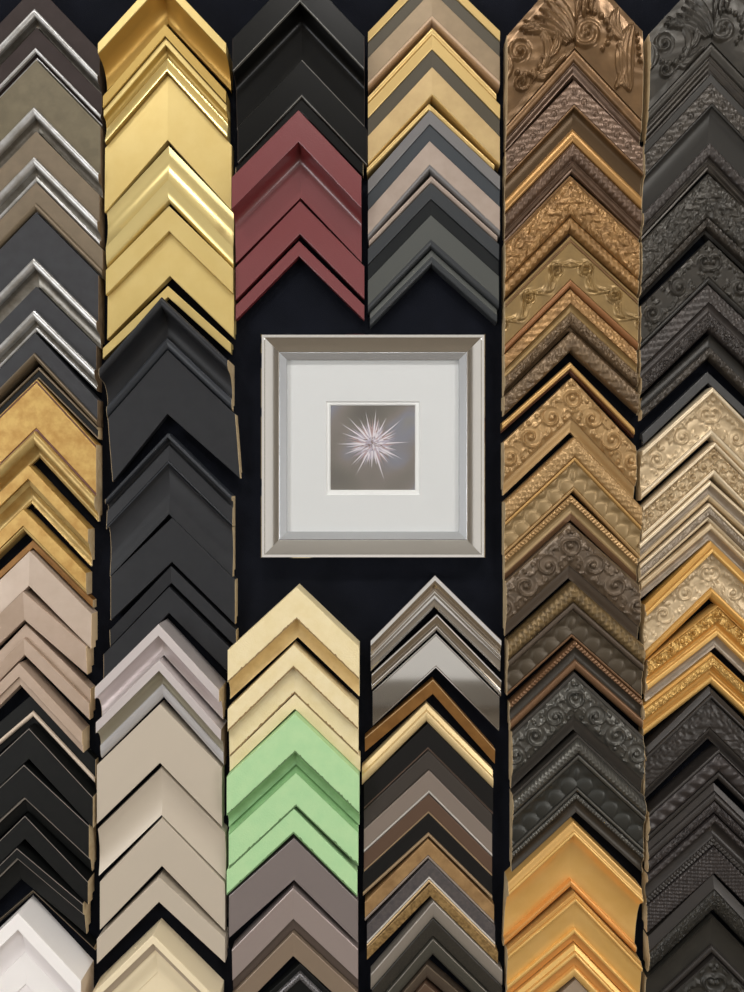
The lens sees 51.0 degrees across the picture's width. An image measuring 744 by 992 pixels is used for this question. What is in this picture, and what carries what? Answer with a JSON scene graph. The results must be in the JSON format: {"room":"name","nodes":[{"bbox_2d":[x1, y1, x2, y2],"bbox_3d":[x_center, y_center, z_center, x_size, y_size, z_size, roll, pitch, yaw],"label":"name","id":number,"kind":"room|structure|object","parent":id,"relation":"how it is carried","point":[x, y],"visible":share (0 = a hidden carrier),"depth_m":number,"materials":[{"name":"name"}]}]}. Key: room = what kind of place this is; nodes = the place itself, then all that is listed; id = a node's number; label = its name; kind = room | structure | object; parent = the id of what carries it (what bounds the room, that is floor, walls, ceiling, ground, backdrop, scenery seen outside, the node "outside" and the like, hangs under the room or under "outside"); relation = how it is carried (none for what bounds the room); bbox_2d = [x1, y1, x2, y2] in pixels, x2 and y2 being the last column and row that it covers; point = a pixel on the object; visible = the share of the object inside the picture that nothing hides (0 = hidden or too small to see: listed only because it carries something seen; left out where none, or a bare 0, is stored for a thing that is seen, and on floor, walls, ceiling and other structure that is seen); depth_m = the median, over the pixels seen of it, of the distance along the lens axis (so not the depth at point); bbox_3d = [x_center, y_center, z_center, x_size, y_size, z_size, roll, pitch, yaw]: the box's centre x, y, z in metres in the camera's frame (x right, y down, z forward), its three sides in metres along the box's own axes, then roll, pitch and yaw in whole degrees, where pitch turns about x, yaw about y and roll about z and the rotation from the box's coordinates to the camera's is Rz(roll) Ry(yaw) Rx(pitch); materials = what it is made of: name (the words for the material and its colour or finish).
{"room":"service shop","nodes":[
{"label":"service shop","id":0,"kind":"room"},
{"bbox_2d":[0,0,743,991],"bbox_3d":[0.000,-0.300,1.074,5.600,3.600,0.120,0,0,0],"label":"wall","id":1,"kind":"structure","parent":0,"point":[362,594],"depth_m":1.01,"materials":[{"name":"fabric"}]},
{"bbox_2d":[0,659,89,752],"bbox_3d":[-0.447,0.269,1.001,0.160,0.115,0.026,0,0,0],"label":"sample","id":2,"kind":"object","parent":1,"relation":"attached to","point":[25,674],"visible":1,"depth_m":0.99,"materials":[{"name":"beige"}]},
{"bbox_2d":[0,839,90,933],"bbox_3d":[-0.448,0.508,1.001,0.165,0.126,0.026,0,0,0],"label":"sample","id":3,"kind":"object","parent":1,"relation":"attached to","point":[25,863],"visible":0.98,"depth_m":0.99,"materials":[{"name":"black wood"}]},
{"bbox_2d":[0,509,91,594],"bbox_3d":[-0.446,0.071,1.003,0.164,0.109,0.021,0,0,0],"label":"sample","id":4,"kind":"object","parent":1,"relation":"attached to","point":[26,521],"visible":1,"depth_m":0.99,"materials":[{"name":"gold metal"}]},
{"bbox_2d":[0,895,93,991],"bbox_3d":[-0.442,0.630,0.992,0.160,0.222,0.044,0,0,0],"label":"sample","id":5,"kind":"object","parent":1,"relation":"attached to","point":[37,954],"visible":0.99,"depth_m":0.99,"materials":[{"name":"white wood"}]},
{"bbox_2d":[0,589,93,674],"bbox_3d":[-0.443,0.179,1.000,0.163,0.117,0.027,0,0,0],"label":"sample","id":6,"kind":"object","parent":1,"relation":"attached to","point":[28,607],"visible":0.97,"depth_m":0.99,"materials":[{"name":"beige wood"}]},
{"bbox_2d":[0,812,93,904],"bbox_3d":[-0.443,0.463,1.003,0.165,0.114,0.022,0,0,0],"label":"sample","id":7,"kind":"object","parent":1,"relation":"attached to","point":[80,878],"visible":1,"depth_m":0.99,"materials":[{"name":"black"}]},
{"bbox_2d":[0,465,94,565],"bbox_3d":[-0.441,0.025,1.002,0.161,0.130,0.023,0,0,0],"label":"sample","id":8,"kind":"object","parent":1,"relation":"attached to","point":[30,486],"visible":1,"depth_m":1.00,"materials":[{"name":"gold metal"}]},
{"bbox_2d":[0,623,94,719],"bbox_3d":[-0.442,0.225,1.003,0.165,0.123,0.022,0,0,0],"label":"sample","id":9,"kind":"object","parent":1,"relation":"attached to","point":[28,642],"visible":0.94,"depth_m":1.00,"materials":[{"name":"beige wood"}]},
{"bbox_2d":[0,760,95,870],"bbox_3d":[-0.442,0.411,1.001,0.167,0.142,0.025,0,0,0],"label":"sample","id":10,"kind":"object","parent":1,"relation":"attached to","point":[27,789],"visible":0.94,"depth_m":0.99,"materials":[{"name":"black wood"}]},
{"bbox_2d":[0,724,96,827],"bbox_3d":[-0.437,0.358,1.002,0.167,0.128,0.024,0,0,0],"label":"sample","id":11,"kind":"object","parent":1,"relation":"attached to","point":[33,744],"visible":0.88,"depth_m":0.99,"materials":[{"name":"black wood"}]},
{"bbox_2d":[0,550,97,648],"bbox_3d":[-0.439,0.134,1.002,0.165,0.127,0.023,0,0,0],"label":"sample","id":12,"kind":"object","parent":1,"relation":"attached to","point":[33,571],"visible":1,"depth_m":0.99,"materials":[{"name":"beige wood"}]},
{"bbox_2d":[0,696,97,788],"bbox_3d":[-0.440,0.316,1.007,0.169,0.125,0.013,0,0,0],"label":"sample","id":13,"kind":"object","parent":1,"relation":"attached to","point":[28,713],"visible":0.93,"depth_m":1.00,"materials":[{"name":"black"}]},
{"bbox_2d":[0,380,101,521],"bbox_3d":[-0.433,-0.056,0.999,0.165,0.184,0.029,0,0,0],"label":"sample","id":14,"kind":"object","parent":1,"relation":"attached to","point":[37,425],"visible":1,"depth_m":0.99,"materials":[{"name":"gold metal"}]},
{"bbox_2d":[0,287,101,392],"bbox_3d":[-0.434,-0.193,1.000,0.167,0.149,0.028,0,0,0],"label":"sample","id":15,"kind":"object","parent":1,"relation":"attached to","point":[37,313],"visible":0.98,"depth_m":0.99,"materials":[{"name":"silver metal"}]},
{"bbox_2d":[0,333,102,427],"bbox_3d":[-0.435,-0.144,1.002,0.171,0.127,0.023,0,0,0],"label":"sample","id":16,"kind":"object","parent":1,"relation":"attached to","point":[36,351],"visible":1,"depth_m":0.99,"materials":[{"name":"grey wood"}]},
{"bbox_2d":[0,213,103,349],"bbox_3d":[-0.431,-0.270,0.999,0.168,0.182,0.030,0,0,0],"label":"sample","id":17,"kind":"object","parent":1,"relation":"attached to","point":[36,255],"visible":1,"depth_m":0.99,"materials":[{"name":"silver metal"}]},
{"bbox_2d":[0,131,104,249],"bbox_3d":[-0.432,-0.387,1.000,0.169,0.156,0.028,0,0,0],"label":"sample","id":18,"kind":"object","parent":1,"relation":"attached to","point":[36,161],"visible":1,"depth_m":0.99,"materials":[{"name":"silver metal"}]},
{"bbox_2d":[0,0,104,95],"bbox_3d":[-0.430,-0.579,0.999,0.168,0.142,0.029,0,0,0],"label":"sample","id":19,"kind":"object","parent":1,"relation":"attached to","point":[28,15],"visible":0.91,"depth_m":0.99,"materials":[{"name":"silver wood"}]},
{"bbox_2d":[0,60,105,199],"bbox_3d":[-0.430,-0.465,0.999,0.169,0.178,0.030,0,0,0],"label":"sample","id":20,"kind":"object","parent":1,"relation":"attached to","point":[36,101],"visible":0.98,"depth_m":0.99,"materials":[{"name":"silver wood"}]},
{"bbox_2d":[0,28,106,132],"bbox_3d":[-0.431,-0.529,1.001,0.175,0.137,0.024,0,0,0],"label":"sample","id":21,"kind":"object","parent":1,"relation":"attached to","point":[36,46],"visible":0.92,"depth_m":0.99,"materials":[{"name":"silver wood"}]},
{"bbox_2d":[0,183,106,280],"bbox_3d":[-0.430,-0.334,1.002,0.175,0.131,0.023,0,0,0],"label":"sample","id":22,"kind":"object","parent":1,"relation":"attached to","point":[37,200],"visible":0.91,"depth_m":0.99,"materials":[{"name":"brown wood"}]},
{"bbox_2d":[93,918,223,991],"bbox_3d":[-0.272,0.637,0.994,0.160,0.177,0.040,0,0,0],"label":"sample","id":23,"kind":"object","parent":1,"relation":"attached to","point":[160,960],"visible":1,"depth_m":0.99,"materials":[{"name":"beige wood"}]},
{"bbox_2d":[95,619,225,718],"bbox_3d":[-0.267,0.222,0.991,0.155,0.126,0.046,0,0,0],"label":"sample","id":24,"kind":"object","parent":1,"relation":"attached to","point":[165,639],"visible":0.98,"depth_m":0.99,"materials":[{"name":"silver metal"}]},
{"bbox_2d":[97,700,224,825],"bbox_3d":[-0.271,0.343,1.004,0.159,0.157,0.020,0,0,0],"label":"sample","id":25,"kind":"object","parent":1,"relation":"attached to","point":[163,737],"visible":1,"depth_m":0.99,"materials":[{"name":"beige wood"}]},
{"bbox_2d":[96,656,226,764],"bbox_3d":[-0.267,0.275,0.994,0.157,0.140,0.040,0,0,0],"label":"sample","id":26,"kind":"object","parent":1,"relation":"attached to","point":[162,680],"visible":0.99,"depth_m":0.99,"materials":[{"name":"silver metal"}]},
{"bbox_2d":[97,869,227,962],"bbox_3d":[-0.268,0.539,1.002,0.162,0.110,0.024,0,0,0],"label":"sample","id":27,"kind":"object","parent":1,"relation":"attached to","point":[164,889],"visible":1,"depth_m":0.99,"materials":[{"name":"beige wood"}]},
{"bbox_2d":[98,765,227,879],"bbox_3d":[-0.268,0.419,1.004,0.162,0.144,0.020,0,0,0],"label":"sample","id":28,"kind":"object","parent":1,"relation":"attached to","point":[162,794],"visible":0.98,"depth_m":1.00,"materials":[{"name":"beige wood"}]},
{"bbox_2d":[100,816,227,929],"bbox_3d":[-0.267,0.483,1.004,0.159,0.144,0.019,0,0,0],"label":"sample","id":29,"kind":"object","parent":1,"relation":"attached to","point":[162,844],"visible":0.98,"depth_m":0.99,"materials":[{"name":"beige wood"}]},
{"bbox_2d":[98,0,232,92],"bbox_3d":[-0.260,-0.583,0.990,0.158,0.127,0.048,0,0,0],"label":"sample","id":30,"kind":"object","parent":1,"relation":"attached to","point":[139,25],"visible":0.96,"depth_m":0.99,"materials":[{"name":"gold metal"}]},
{"bbox_2d":[99,297,233,417],"bbox_3d":[-0.259,-0.173,0.990,0.160,0.148,0.047,0,0,0],"label":"sample","id":31,"kind":"object","parent":1,"relation":"attached to","point":[162,329],"visible":1,"depth_m":0.99,"materials":[{"name":"grey wood"}]},
{"bbox_2d":[103,25,230,144],"bbox_3d":[-0.261,-0.521,0.998,0.155,0.147,0.032,0,0,0],"label":"sample","id":32,"kind":"object","parent":1,"relation":"attached to","point":[165,55],"visible":1,"depth_m":0.99,"materials":[{"name":"gold metal"}]},
{"bbox_2d":[104,586,231,677],"bbox_3d":[-0.261,0.176,1.005,0.164,0.119,0.017,0,0,0],"label":"sample","id":33,"kind":"object","parent":1,"relation":"attached to","point":[171,601],"visible":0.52,"depth_m":1.00,"materials":[{"name":"black wood"}]},
{"bbox_2d":[105,76,233,213],"bbox_3d":[-0.260,-0.449,1.004,0.161,0.176,0.020,0,0,0],"label":"sample","id":34,"kind":"object","parent":1,"relation":"attached to","point":[168,117],"visible":0.91,"depth_m":0.99,"materials":[{"name":"gold metal"}]},
{"bbox_2d":[105,433,234,528],"bbox_3d":[-0.258,-0.019,1.002,0.161,0.123,0.024,0,0,0],"label":"sample","id":35,"kind":"object","parent":1,"relation":"attached to","point":[169,450],"visible":1,"depth_m":1.00,"materials":[{"name":"grey wood"}]},
{"bbox_2d":[106,207,235,340],"bbox_3d":[-0.257,-0.284,1.002,0.161,0.169,0.024,0,0,0],"label":"sample","id":36,"kind":"object","parent":1,"relation":"attached to","point":[169,248],"visible":1,"depth_m":0.99,"materials":[{"name":"gold metal"}]},
{"bbox_2d":[106,146,235,270],"bbox_3d":[-0.258,-0.369,1.004,0.162,0.157,0.020,0,0,0],"label":"sample","id":37,"kind":"object","parent":1,"relation":"attached to","point":[169,180],"visible":0.99,"depth_m":1.00,"materials":[{"name":"gold metal"}]},
{"bbox_2d":[109,464,234,576],"bbox_3d":[-0.256,0.031,1.003,0.157,0.144,0.022,0,0,0],"label":"sample","id":38,"kind":"object","parent":1,"relation":"attached to","point":[168,493],"visible":1,"depth_m":1.00,"materials":[{"name":"black wood"}]},
{"bbox_2d":[111,518,237,623],"bbox_3d":[-0.254,0.096,1.005,0.159,0.136,0.018,0,0,0],"label":"sample","id":39,"kind":"object","parent":1,"relation":"attached to","point":[172,543],"visible":1,"depth_m":1.00,"materials":[{"name":"black wood"}]},
{"bbox_2d":[108,350,241,481],"bbox_3d":[-0.253,-0.102,1.005,0.169,0.168,0.018,0,0,0],"label":"sample","id":40,"kind":"object","parent":1,"relation":"attached to","point":[169,388],"visible":1,"depth_m":1.00,"materials":[{"name":"black wood"}]},
{"bbox_2d":[227,807,357,895],"bbox_3d":[-0.102,0.453,1.002,0.166,0.112,0.023,0,0,0],"label":"sample","id":41,"kind":"object","parent":1,"relation":"attached to","point":[295,822],"visible":1,"depth_m":0.99,"materials":[{"name":"green paint"}]},
{"bbox_2d":[227,709,359,825],"bbox_3d":[-0.099,0.346,0.996,0.166,0.146,0.036,0,0,0],"label":"sample","id":42,"kind":"object","parent":1,"relation":"attached to","point":[294,741],"visible":0.99,"depth_m":0.98,"materials":[{"name":"green paint"}]},
{"bbox_2d":[228,640,358,755],"bbox_3d":[-0.099,0.259,0.997,0.164,0.144,0.034,0,0,0],"label":"sample","id":43,"kind":"object","parent":1,"relation":"attached to","point":[296,671],"visible":1,"depth_m":0.99,"materials":[{"name":"beige wood"}]},
{"bbox_2d":[229,834,357,941],"bbox_3d":[-0.100,0.503,1.004,0.164,0.134,0.020,0,0,0],"label":"sample","id":44,"kind":"object","parent":1,"relation":"attached to","point":[291,861],"visible":0.95,"depth_m":0.99,"materials":[{"name":"grey wood"}]},
{"bbox_2d":[228,584,359,698],"bbox_3d":[-0.098,0.186,0.994,0.164,0.144,0.040,0,0,0],"label":"sample","id":45,"kind":"object","parent":1,"relation":"attached to","point":[299,614],"visible":1,"depth_m":0.97,"materials":[{"name":"beige wood"}]},
{"bbox_2d":[229,765,358,867],"bbox_3d":[-0.100,0.407,1.002,0.164,0.131,0.024,0,0,0],"label":"sample","id":46,"kind":"object","parent":1,"relation":"attached to","point":[295,788],"visible":1,"depth_m":0.99,"materials":[{"name":"green paint"}]},
{"bbox_2d":[232,880,357,989],"bbox_3d":[-0.098,0.567,1.003,0.160,0.137,0.021,0,0,0],"label":"sample","id":47,"kind":"object","parent":1,"relation":"attached to","point":[294,908],"visible":1,"depth_m":1.00,"materials":[{"name":"grey wood"}]},
{"bbox_2d":[233,929,357,991],"bbox_3d":[-0.098,0.613,1.005,0.161,0.110,0.017,0,0,0],"label":"sample","id":48,"kind":"object","parent":1,"relation":"attached to","point":[294,944],"visible":1,"depth_m":1.00,"materials":[{"name":"brown"}]},
{"bbox_2d":[232,110,361,263],"bbox_3d":[-0.094,-0.389,0.992,0.161,0.182,0.044,0,0,0],"label":"sample","id":49,"kind":"object","parent":1,"relation":"attached to","point":[297,164],"visible":1,"depth_m":0.99,"materials":[{"name":"red paint"}]},
{"bbox_2d":[233,0,364,130],"bbox_3d":[-0.091,-0.563,0.992,0.164,0.187,0.044,0,0,0],"label":"sample","id":50,"kind":"object","parent":1,"relation":"attached to","point":[283,34],"visible":1,"depth_m":0.99,"materials":[{"name":"black wood"}]},
{"bbox_2d":[236,202,363,301],"bbox_3d":[-0.092,-0.314,1.005,0.164,0.126,0.018,0,0,0],"label":"sample","id":51,"kind":"object","parent":1,"relation":"attached to","point":[299,222],"visible":1,"depth_m":1.00,"materials":[{"name":"red paint"}]},
{"bbox_2d":[238,61,366,170],"bbox_3d":[-0.089,-0.489,1.005,0.165,0.134,0.018,0,0,0],"label":"sample","id":52,"kind":"object","parent":1,"relation":"attached to","point":[301,83],"visible":1,"depth_m":1.00,"materials":[{"name":"black wood"}]},
{"bbox_2d":[261,334,484,557],"bbox_3d":[0.001,-0.065,1.001,0.291,0.291,0.024,0,0,0],"label":"framed picture","id":53,"kind":"object","parent":1,"relation":"attached to","point":[373,445],"visible":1,"depth_m":1.01,"materials":[{"name":"silver metal"}]},
{"bbox_2d":[331,406,414,489],"bbox_3d":[0.001,-0.063,1.009,0.120,0.120,0.001,0,0,0],"label":"print","id":54,"kind":"object","parent":53,"relation":"attached to","point":[373,447],"depth_m":1.01,"materials":[{"name":"grey paper"}]},
{"bbox_2d":[363,813,491,898],"bbox_3d":[0.071,0.462,1.005,0.165,0.109,0.017,0,0,0],"label":"sample","id":55,"kind":"object","parent":1,"relation":"attached to","point":[427,826],"visible":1,"depth_m":1.00,"materials":[{"name":"black"}]},
{"bbox_2d":[362,700,492,787],"bbox_3d":[0.071,0.320,1.004,0.167,0.109,0.020,0,0,0],"label":"sample","id":56,"kind":"object","parent":1,"relation":"attached to","point":[425,712],"visible":1,"depth_m":1.00,"materials":[{"name":"gold metal"}]},
{"bbox_2d":[364,769,491,855],"bbox_3d":[0.072,0.406,1.005,0.164,0.110,0.017,0,0,0],"label":"sample","id":57,"kind":"object","parent":1,"relation":"attached to","point":[427,783],"visible":1,"depth_m":1.00,"materials":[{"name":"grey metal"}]},
{"bbox_2d":[364,721,492,813],"bbox_3d":[0.072,0.350,1.007,0.165,0.117,0.014,0,0,0],"label":"sample","id":58,"kind":"object","parent":1,"relation":"attached to","point":[426,737],"visible":1,"depth_m":1.00,"materials":[{"name":"black wood"}]},
{"bbox_2d":[365,836,493,923],"bbox_3d":[0.074,0.493,1.005,0.165,0.109,0.016,0,0,0],"label":"sample","id":59,"kind":"object","parent":1,"relation":"attached to","point":[428,849],"visible":1,"depth_m":1.00,"materials":[{"name":"brown wood"}]},
{"bbox_2d":[367,859,494,947],"bbox_3d":[0.075,0.522,1.005,0.164,0.113,0.017,0,0,0],"label":"sample","id":60,"kind":"object","parent":1,"relation":"attached to","point":[427,872],"visible":1,"depth_m":1.00,"materials":[{"name":"wood"}]},
{"bbox_2d":[368,184,498,315],"bbox_3d":[0.078,-0.316,1.003,0.167,0.165,0.021,0,0,0],"label":"sample","id":61,"kind":"object","parent":1,"relation":"attached to","point":[432,222],"visible":1,"depth_m":0.99,"materials":[{"name":"grey"}]},
{"bbox_2d":[368,35,499,171],"bbox_3d":[0.079,-0.504,1.003,0.168,0.166,0.021,0,0,0],"label":"sample","id":62,"kind":"object","parent":1,"relation":"attached to","point":[432,75],"visible":1,"depth_m":0.99,"materials":[{"name":"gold metal"}]},
{"bbox_2d":[368,111,499,244],"bbox_3d":[0.079,-0.408,1.003,0.168,0.166,0.021,0,0,0],"label":"sample","id":63,"kind":"object","parent":1,"relation":"attached to","point":[431,148],"visible":1,"depth_m":0.99,"materials":[{"name":"beige wood"}]},
{"bbox_2d":[368,0,499,94],"bbox_3d":[0.079,-0.598,1.003,0.168,0.156,0.021,0,0,0],"label":"sample","id":64,"kind":"object","parent":1,"relation":"attached to","point":[460,24],"visible":1,"depth_m":0.99,"materials":[{"name":"beige wood"}]},
{"bbox_2d":[373,632,498,730],"bbox_3d":[0.081,0.237,1.003,0.161,0.125,0.022,0,0,0],"label":"sample","id":65,"kind":"object","parent":1,"relation":"attached to","point":[435,652],"visible":1,"depth_m":0.99,"materials":[{"name":"silver metal"}]},
{"bbox_2d":[371,573,500,671],"bbox_3d":[0.081,0.163,1.002,0.166,0.126,0.024,0,0,0],"label":"sample","id":66,"kind":"object","parent":1,"relation":"attached to","point":[433,593],"visible":1,"depth_m":1.00,"materials":[{"name":"silver metal"}]},
{"bbox_2d":[371,897,501,988],"bbox_3d":[0.082,0.576,1.005,0.168,0.115,0.017,0,0,0],"label":"sample","id":67,"kind":"object","parent":1,"relation":"attached to","point":[431,908],"visible":1,"depth_m":1.00,"materials":[{"name":"wood"}]},
{"bbox_2d":[513,941,621,991],"bbox_3d":[0.258,0.638,1.002,0.171,0.133,0.023,0,0,0],"label":"sample","id":68,"kind":"object","parent":1,"relation":"attached to","point":[571,962],"visible":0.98,"depth_m":0.99,"materials":[{"name":"gold metal"}]},
{"bbox_2d":[501,378,636,496],"bbox_3d":[0.251,-0.073,0.999,0.167,0.154,0.030,0,0,0],"label":"sample","id":69,"kind":"object","parent":1,"relation":"attached to","point":[569,409],"visible":1,"depth_m":0.99,"materials":[{"name":"brown metal"}]},
{"bbox_2d":[502,289,637,396],"bbox_3d":[0.253,-0.197,1.000,0.169,0.136,0.027,0,0,0],"label":"sample","id":70,"kind":"object","parent":1,"relation":"attached to","point":[569,313],"visible":1,"depth_m":0.99,"materials":[{"name":"gold metal"}]},
{"bbox_2d":[502,236,638,354],"bbox_3d":[0.254,-0.257,1.000,0.170,0.149,0.027,0,0,0],"label":"sample","id":71,"kind":"object","parent":1,"relation":"attached to","point":[571,267],"visible":1,"depth_m":0.99,"materials":[{"name":"gold metal"}]},
{"bbox_2d":[503,495,637,581],"bbox_3d":[0.254,0.055,1.004,0.169,0.113,0.019,0,0,0],"label":"sample","id":72,"kind":"object","parent":1,"relation":"attached to","point":[570,509],"visible":0.99,"depth_m":1.00,"materials":[{"name":"brown"}]},
{"bbox_2d":[501,331,639,416],"bbox_3d":[0.254,-0.156,1.001,0.172,0.108,0.025,0,0,0],"label":"sample","id":73,"kind":"object","parent":1,"relation":"attached to","point":[571,344],"visible":1,"depth_m":0.99,"materials":[{"name":"wood"}]},
{"bbox_2d":[502,176,639,304],"bbox_3d":[0.254,-0.327,0.999,0.170,0.158,0.030,0,0,0],"label":"sample","id":74,"kind":"object","parent":1,"relation":"attached to","point":[571,211],"visible":1,"depth_m":0.99,"materials":[{"name":"gold metal"}]},
{"bbox_2d":[501,817,642,952],"bbox_3d":[0.255,0.499,0.996,0.173,0.174,0.035,0,0,0],"label":"sample","id":75,"kind":"object","parent":1,"relation":"attached to","point":[571,857],"visible":1,"depth_m":1.00,"materials":[{"name":"gold metal"}]},
{"bbox_2d":[503,523,640,638],"bbox_3d":[0.255,0.109,0.999,0.170,0.149,0.030,0,0,0],"label":"sample","id":76,"kind":"object","parent":1,"relation":"attached to","point":[568,554],"visible":1,"depth_m":0.99,"materials":[{"name":"brown wood"}]},
{"bbox_2d":[502,437,642,558],"bbox_3d":[0.255,0.003,1.000,0.174,0.157,0.028,0,0,0],"label":"sample","id":77,"kind":"object","parent":1,"relation":"attached to","point":[572,469],"visible":1,"depth_m":0.99,"materials":[{"name":"brown metal"}]},
{"bbox_2d":[502,81,643,244],"bbox_3d":[0.257,-0.426,1.000,0.174,0.204,0.027,0,0,0],"label":"sample","id":78,"kind":"object","parent":1,"relation":"attached to","point":[575,136],"visible":1,"depth_m":0.99,"materials":[{"name":"brown wood"}]},
{"bbox_2d":[503,0,643,154],"bbox_3d":[0.256,-0.559,0.995,0.172,0.241,0.036,0,0,0],"label":"sample","id":79,"kind":"object","parent":1,"relation":"attached to","point":[595,45],"visible":1,"depth_m":0.98,"materials":[{"name":"brown metal"}]},
{"bbox_2d":[504,887,642,991],"bbox_3d":[0.257,0.582,1.000,0.170,0.153,0.027,0,0,0],"label":"sample","id":80,"kind":"object","parent":1,"relation":"attached to","point":[568,918],"visible":1,"depth_m":0.99,"materials":[{"name":"gold metal"}]},
{"bbox_2d":[505,580,644,698],"bbox_3d":[0.259,0.185,1.000,0.172,0.150,0.028,0,0,0],"label":"sample","id":81,"kind":"object","parent":1,"relation":"attached to","point":[569,613],"visible":1,"depth_m":0.99,"materials":[{"name":"brown wood"}]},
{"bbox_2d":[507,638,642,730],"bbox_3d":[0.261,0.243,1.004,0.169,0.116,0.020,0,0,0],"label":"sample","id":82,"kind":"object","parent":1,"relation":"attached to","point":[571,656],"visible":1,"depth_m":1.00,"materials":[{"name":"brown wood"}]},
{"bbox_2d":[509,791,643,872],"bbox_3d":[0.263,0.431,1.004,0.168,0.103,0.019,0,0,0],"label":"sample","id":83,"kind":"object","parent":1,"relation":"attached to","point":[576,803],"visible":1,"depth_m":1.00,"materials":[{"name":"grey"}]},
{"bbox_2d":[509,671,644,791],"bbox_3d":[0.261,0.302,0.998,0.167,0.155,0.030,0,0,0],"label":"sample","id":84,"kind":"object","parent":1,"relation":"attached to","point":[572,704],"visible":1,"depth_m":0.99,"materials":[{"name":"black wood"}]},
{"bbox_2d":[510,730,646,852],"bbox_3d":[0.263,0.380,0.999,0.168,0.153,0.028,0,0,0],"label":"sample","id":85,"kind":"object","parent":1,"relation":"attached to","point":[573,765],"visible":1,"depth_m":0.99,"materials":[{"name":"black wood"}]},
{"bbox_2d":[635,285,743,395],"bbox_3d":[0.429,-0.199,1.000,0.175,0.143,0.026,0,0,0],"label":"sample","id":86,"kind":"object","parent":1,"relation":"attached to","point":[707,313],"visible":1,"depth_m":0.99,"materials":[{"name":"black wood"}]},
{"bbox_2d":[636,174,743,300],"bbox_3d":[0.429,-0.330,0.999,0.175,0.160,0.029,0,0,0],"label":"sample","id":87,"kind":"object","parent":1,"relation":"attached to","point":[707,212],"visible":0.99,"depth_m":0.99,"materials":[{"name":"black wood"}]},
{"bbox_2d":[636,387,743,500],"bbox_3d":[0.431,-0.063,1.001,0.176,0.151,0.025,0,0,0],"label":"sample","id":88,"kind":"object","parent":1,"relation":"attached to","point":[709,417],"visible":1,"depth_m":0.99,"materials":[{"name":"beige"}]},
{"bbox_2d":[636,335,743,420],"bbox_3d":[0.430,-0.148,1.003,0.174,0.114,0.022,0,0,0],"label":"sample","id":89,"kind":"object","parent":1,"relation":"attached to","point":[708,348],"visible":1,"depth_m":1.00,"materials":[{"name":"black wood"}]},
{"bbox_2d":[637,240,743,350],"bbox_3d":[0.429,-0.257,1.001,0.175,0.138,0.026,0,0,0],"label":"sample","id":90,"kind":"object","parent":1,"relation":"attached to","point":[708,265],"visible":1,"depth_m":0.99,"materials":[{"name":"black wood"}]},
{"bbox_2d":[638,652,743,734],"bbox_3d":[0.432,0.259,1.001,0.172,0.119,0.025,0,0,0],"label":"sample","id":91,"kind":"object","parent":1,"relation":"attached to","point":[708,669],"visible":1,"depth_m":1.00,"materials":[{"name":"gold metal"}]},
{"bbox_2d":[639,541,743,660],"bbox_3d":[0.431,0.135,1.001,0.168,0.155,0.026,0,0,0],"label":"sample","id":92,"kind":"object","parent":1,"relation":"attached to","point":[708,573],"visible":1,"depth_m":0.99,"materials":[{"name":"gold metal"}]},
{"bbox_2d":[639,442,743,540],"bbox_3d":[0.431,-0.004,1.001,0.175,0.128,0.025,0,0,0],"label":"sample","id":93,"kind":"object","parent":1,"relation":"attached to","point":[711,462],"visible":1,"depth_m":0.99,"materials":[{"name":"beige"}]},
{"bbox_2d":[640,74,743,241],"bbox_3d":[0.432,-0.431,1.000,0.172,0.210,0.027,0,0,0],"label":"sample","id":94,"kind":"object","parent":1,"relation":"attached to","point":[705,134],"visible":1,"depth_m":0.99,"materials":[{"name":"black wood"}]},
{"bbox_2d":[641,0,743,145],"bbox_3d":[0.432,-0.560,0.996,0.164,0.222,0.036,0,0,0],"label":"sample","id":95,"kind":"object","parent":1,"relation":"attached to","point":[696,40],"visible":1,"depth_m":0.98,"materials":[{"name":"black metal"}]},
{"bbox_2d":[641,686,743,797],"bbox_3d":[0.431,0.318,1.001,0.168,0.150,0.026,0,0,0],"label":"sample","id":96,"kind":"object","parent":1,"relation":"attached to","point":[705,715],"visible":1,"depth_m":0.99,"materials":[{"name":"grey wood"}]},
{"bbox_2d":[641,912,743,991],"bbox_3d":[0.433,0.601,1.003,0.167,0.134,0.022,0,0,0],"label":"sample","id":97,"kind":"object","parent":1,"relation":"attached to","point":[709,935],"visible":0.96,"depth_m":1.00,"materials":[{"name":"grey wood"}]},
{"bbox_2d":[642,603,743,701],"bbox_3d":[0.435,0.205,1.002,0.169,0.131,0.023,0,0,0],"label":"sample","id":98,"kind":"object","parent":1,"relation":"attached to","point":[711,628],"visible":1,"depth_m":1.00,"materials":[{"name":"gold metal"}]},
{"bbox_2d":[642,813,743,904],"bbox_3d":[0.434,0.466,1.002,0.168,0.121,0.023,0,0,0],"label":"sample","id":99,"kind":"object","parent":1,"relation":"attached to","point":[712,831],"visible":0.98,"depth_m":1.00,"materials":[{"name":"black wood"}]},
{"bbox_2d":[642,846,743,931],"bbox_3d":[0.435,0.504,1.004,0.168,0.114,0.019,0,0,0],"label":"sample","id":100,"kind":"object","parent":1,"relation":"attached to","point":[712,861],"visible":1,"depth_m":0.99,"materials":[{"name":"black wood"}]},
{"bbox_2d":[643,743,743,840],"bbox_3d":[0.435,0.381,1.000,0.167,0.120,0.027,0,0,0],"label":"sample","id":101,"kind":"object","parent":1,"relation":"attached to","point":[711,764],"visible":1,"depth_m":0.99,"materials":[{"name":"black wood"}]},
{"bbox_2d":[643,874,743,971],"bbox_3d":[0.435,0.549,1.001,0.165,0.132,0.025,0,0,0],"label":"sample","id":102,"kind":"object","parent":1,"relation":"attached to","point":[711,895],"visible":1,"depth_m":0.99,"materials":[{"name":"grey wood"}]},
{"bbox_2d":[643,783,743,871],"bbox_3d":[0.435,0.425,1.002,0.166,0.118,0.023,0,0,0],"label":"sample","id":103,"kind":"object","parent":1,"relation":"attached to","point":[712,799],"visible":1,"depth_m":0.99,"materials":[{"name":"black wood"}]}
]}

